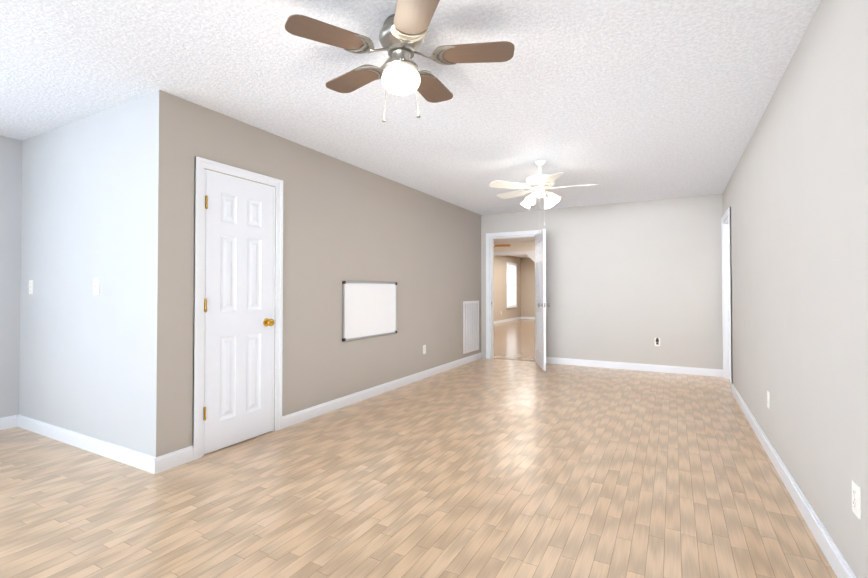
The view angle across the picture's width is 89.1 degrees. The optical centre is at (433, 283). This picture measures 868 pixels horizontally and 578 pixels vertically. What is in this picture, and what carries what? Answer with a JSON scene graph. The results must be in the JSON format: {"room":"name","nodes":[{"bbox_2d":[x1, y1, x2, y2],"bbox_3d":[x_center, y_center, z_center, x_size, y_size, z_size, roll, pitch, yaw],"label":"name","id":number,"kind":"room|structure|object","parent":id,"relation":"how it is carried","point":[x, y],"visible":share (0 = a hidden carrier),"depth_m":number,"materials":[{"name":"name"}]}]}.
{"room":"empty living room","nodes":[
{"label":"empty living room","id":0,"kind":"room"},
{"bbox_2d":[0,136,22,417],"bbox_3d":[-4.552,-0.035,2.023,0.120,2.440,4.040,0,-1,29],"label":"wall","id":1,"kind":"structure","parent":0,"point":[10,208],"depth_m":3.71,"materials":[{"name":"paint"}]},
{"bbox_2d":[0,415,16,429],"bbox_3d":[-4.468,1.136,2.021,0.014,0.098,3.906,0,-1,29],"label":"baseboard","id":2,"kind":"structure","parent":1,"relation":"attached to","point":[7,422],"depth_m":3.68,"materials":[{"name":"paint"}]},
{"bbox_2d":[19,90,158,456],"bbox_3d":[-2.671,-0.015,3.369,2.140,2.440,0.120,0,-1,29],"label":"wall","id":3,"kind":"structure","parent":0,"point":[88,362],"depth_m":3.18,"materials":[{"name":"paint"}]},
{"bbox_2d":[28,280,32,293],"bbox_3d":[-3.356,0.029,3.659,0.072,0.116,0.022,0,-1,29],"label":"light switch","id":4,"kind":"object","parent":3,"relation":"attached to","point":[30,286],"visible":1,"depth_m":3.66,"materials":[{"name":"plastic"}]},
{"bbox_2d":[17,414,154,472],"bbox_3d":[-2.651,1.154,3.264,2.020,0.098,0.014,0,-1,29],"label":"baseboard","id":5,"kind":"structure","parent":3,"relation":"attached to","point":[138,460],"depth_m":3.15,"materials":[{"name":"paint"}]},
{"bbox_2d":[93,279,99,294],"bbox_3d":[-2.424,0.021,3.153,0.072,0.116,0.022,0,-1,29],"label":"light switch","id":6,"kind":"object","parent":3,"relation":"attached to","point":[96,286],"visible":1,"depth_m":3.15,"materials":[{"name":"plastic"}]},
{"bbox_2d":[156,90,480,456],"bbox_3d":[-0.528,0.011,5.198,0.121,2.440,5.379,0,-1,29],"label":"wall","id":7,"kind":"structure","parent":0,"point":[343,221],"depth_m":4.10,"materials":[{"name":"paint"}]},
{"bbox_2d":[153,445,193,473],"bbox_3d":[-1.699,1.149,2.886,0.014,0.098,0.257,0,-1,29],"label":"baseboard","id":8,"kind":"structure","parent":7,"relation":"attached to","point":[173,459],"depth_m":2.87,"materials":[{"name":"paint"}]},
{"bbox_2d":[193,156,282,459],"bbox_3d":[-1.514,0.202,3.380,0.120,2.006,0.631,0,-1,29],"label":"door frame","id":9,"kind":"structure","parent":7,"relation":"in","point":[229,176],"depth_m":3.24,"materials":[{"name":"paint"}]},
{"bbox_2d":[203,172,273,453],"bbox_3d":[-1.449,0.204,3.340,0.105,1.985,0.601,0,-1,29],"label":"closet door","id":10,"kind":"structure","parent":7,"relation":"in","point":[238,310],"depth_m":3.32,"materials":[{"name":"paint"}]},
{"bbox_2d":[342,281,396,341],"bbox_3d":[-0.672,0.278,4.782,0.020,0.599,0.964,0,-1,29],"label":"whiteboard","id":11,"kind":"object","parent":7,"relation":"attached to","point":[369,309],"visible":0.98,"depth_m":4.72,"materials":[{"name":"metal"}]},
{"bbox_2d":[282,352,481,428],"bbox_3d":[-0.234,1.188,5.582,0.014,0.098,4.353,0,-1,29],"label":"baseboard","id":12,"kind":"structure","parent":7,"relation":"attached to","point":[291,419],"depth_m":4.66,"materials":[{"name":"paint"}]},
{"bbox_2d":[463,301,478,353],"bbox_3d":[0.607,0.689,7.137,0.013,0.820,0.610,0,-1,29],"label":"air vent","id":13,"kind":"object","parent":7,"relation":"in","point":[470,326],"visible":1,"depth_m":7.11,"materials":[{"name":"metal"}]},
{"bbox_2d":[0,0,820,257],"bbox_3d":[1.882,-1.207,7.422,7.570,0.060,19.640,0,-1,29],"label":"ceiling","id":14,"kind":"structure","parent":0,"point":[621,101],"depth_m":2.73,"materials":[{"name":"white paint"}]},
{"bbox_2d":[285,0,514,121],"bbox_3d":[-0.155,-1.014,2.143,1.035,0.479,1.017,0,-1,29],"label":"fan","id":15,"kind":"object","parent":14,"relation":"hanging from","point":[402,33],"visible":1,"depth_m":2.05,"materials":[{"name":"brown wood"}]},
{"bbox_2d":[493,244,510,247],"bbox_3d":[1.159,-0.909,10.197,1.196,0.454,1.147,0,-1,29],"label":"ceiling fan","id":16,"kind":"object","parent":14,"relation":"hanging from","point":[501,245],"visible":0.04,"depth_m":10.07,"materials":[{"name":"brown wood"}]},
{"bbox_2d":[489,160,598,233],"bbox_3d":[1.085,-0.854,4.424,1.058,0.732,1.040,0,-1,29],"label":"fan","id":17,"kind":"object","parent":14,"relation":"hanging from","point":[539,184],"visible":1,"depth_m":4.33,"materials":[{"name":"white plastic"}]},
{"bbox_2d":[0,319,836,577],"bbox_3d":[1.970,1.292,7.338,7.370,0.060,19.640,0,-1,29],"label":"floor","id":18,"kind":"structure","parent":0,"point":[490,468],"depth_m":2.50,"materials":[{"name":"laminate"}]},
{"bbox_2d":[493,256,520,320],"bbox_3d":[1.062,0.128,13.278,0.120,2.440,10.100,0,-1,29],"label":"wall","id":19,"kind":"structure","parent":0,"point":[499,268],"depth_m":15.76,"materials":[{"name":"paint"}]},
{"bbox_2d":[494,317,520,323],"bbox_3d":[1.097,1.298,13.185,0.014,0.098,9.960,0,-1,29],"label":"baseboard","id":20,"kind":"structure","parent":19,"relation":"attached to","point":[506,320],"depth_m":16.05,"materials":[{"name":"paint"}]},
{"bbox_2d":[506,262,516,307],"bbox_3d":[2.926,0.056,16.539,0.044,1.680,1.190,0,-1,29],"label":"window","id":21,"kind":"structure","parent":19,"relation":"in","point":[511,285],"depth_m":16.50,"materials":[{"name":"glass"}]},
{"bbox_2d":[493,241,534,251],"bbox_3d":[3.381,0.098,11.210,5.930,2.440,0.120,0,-1,29],"label":"wall","id":22,"kind":"structure","parent":0,"point":[523,246],"depth_m":11.79,"materials":[{"name":"paint"}]},
{"bbox_2d":[493,250,534,261],"bbox_3d":[1.896,0.233,12.015,2.200,2.195,0.148,0,-1,29],"label":"trim","id":23,"kind":"structure","parent":22,"relation":"attached to","point":[531,254],"depth_m":11.77,"materials":[{"name":"paint"}]},
{"bbox_2d":[521,258,534,316],"bbox_3d":[6.101,0.171,16.218,5.930,2.440,0.120,0,-1,29],"label":"wall","id":24,"kind":"structure","parent":0,"point":[527,287],"depth_m":17.45,"materials":[{"name":"paint"}]},
{"bbox_2d":[521,317,534,319],"bbox_3d":[6.069,1.341,16.142,5.930,0.098,0.014,0,-1,29],"label":"baseboard","id":25,"kind":"structure","parent":24,"relation":"attached to","point":[532,318],"depth_m":17.40,"materials":[{"name":"paint"}]},
{"bbox_2d":[481,194,722,369],"bbox_3d":[2.309,0.034,6.786,3.590,2.440,0.120,0,-1,29],"label":"wall","id":26,"kind":"structure","parent":0,"point":[627,282],"depth_m":6.41,"materials":[{"name":"paint"}]},
{"bbox_2d":[486,230,540,358],"bbox_3d":[1.338,0.203,7.301,0.966,2.118,0.138,0,-1,29],"label":"door frame","id":27,"kind":"structure","parent":26,"relation":"attached to","point":[488,235],"depth_m":7.46,"materials":[{"name":"paint"}]},
{"bbox_2d":[493,358,534,361],"bbox_3d":[1.342,1.259,7.293,0.798,0.005,0.050,0,-1,29],"label":"trim","id":28,"kind":"structure","parent":26,"relation":"attached to","point":[513,359],"depth_m":7.31,"materials":[{"name":"beige wood"}]},
{"bbox_2d":[535,229,549,370],"bbox_3d":[1.627,0.232,6.662,0.395,2.020,0.750,0,-1,29],"label":"door","id":29,"kind":"structure","parent":26,"relation":"in","point":[540,300],"depth_m":6.53,"materials":[{"name":"paint"}]},
{"bbox_2d":[546,357,722,376],"bbox_3d":[2.797,1.200,6.427,2.406,0.098,0.014,0,-1,29],"label":"baseboard","id":30,"kind":"structure","parent":26,"relation":"attached to","point":[651,367],"depth_m":6.34,"materials":[{"name":"paint"}]},
{"bbox_2d":[654,338,659,345],"bbox_3d":[3.155,0.826,6.228,0.072,0.116,0.032,0,-1,29],"label":"electrical outlet","id":31,"kind":"object","parent":26,"relation":"attached to","point":[657,341],"visible":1,"depth_m":6.22,"materials":[{"name":"plastic"}]},
{"bbox_2d":[722,0,867,577],"bbox_3d":[1.690,-0.039,1.762,0.120,2.440,9.540,0,-1,29],"label":"wall","id":32,"kind":"structure","parent":0,"point":[795,195],"depth_m":2.08,"materials":[{"name":"paint"}]},
{"bbox_2d":[721,207,732,384],"bbox_3d":[3.663,0.180,5.410,0.138,2.108,0.916,0,-1,29],"label":"door frame","id":33,"kind":"structure","parent":32,"relation":"in","point":[726,299],"depth_m":5.75,"materials":[{"name":"paint"}]},
{"bbox_2d":[767,391,769,408],"bbox_3d":[2.350,0.816,3.098,0.008,0.116,0.072,0,-1,29],"label":"electrical outlet","id":34,"kind":"object","parent":32,"relation":"attached to","point":[768,399],"visible":1,"depth_m":3.08,"materials":[{"name":"plastic"}]},
{"bbox_2d":[731,383,856,577],"bbox_3d":[1.401,1.127,1.353,0.014,0.098,8.336,0,-1,29],"label":"baseboard","id":35,"kind":"structure","parent":32,"relation":"attached to","point":[839,565],"depth_m":2.25,"materials":[{"name":"paint"}]},
{"bbox_2d":[852,480,860,518],"bbox_3d":[1.544,0.789,1.614,0.008,0.116,0.072,0,-1,29],"label":"electrical outlet","id":36,"kind":"object","parent":32,"relation":"attached to","point":[856,499],"visible":0.98,"depth_m":1.60,"materials":[{"name":"plastic"}]}
]}

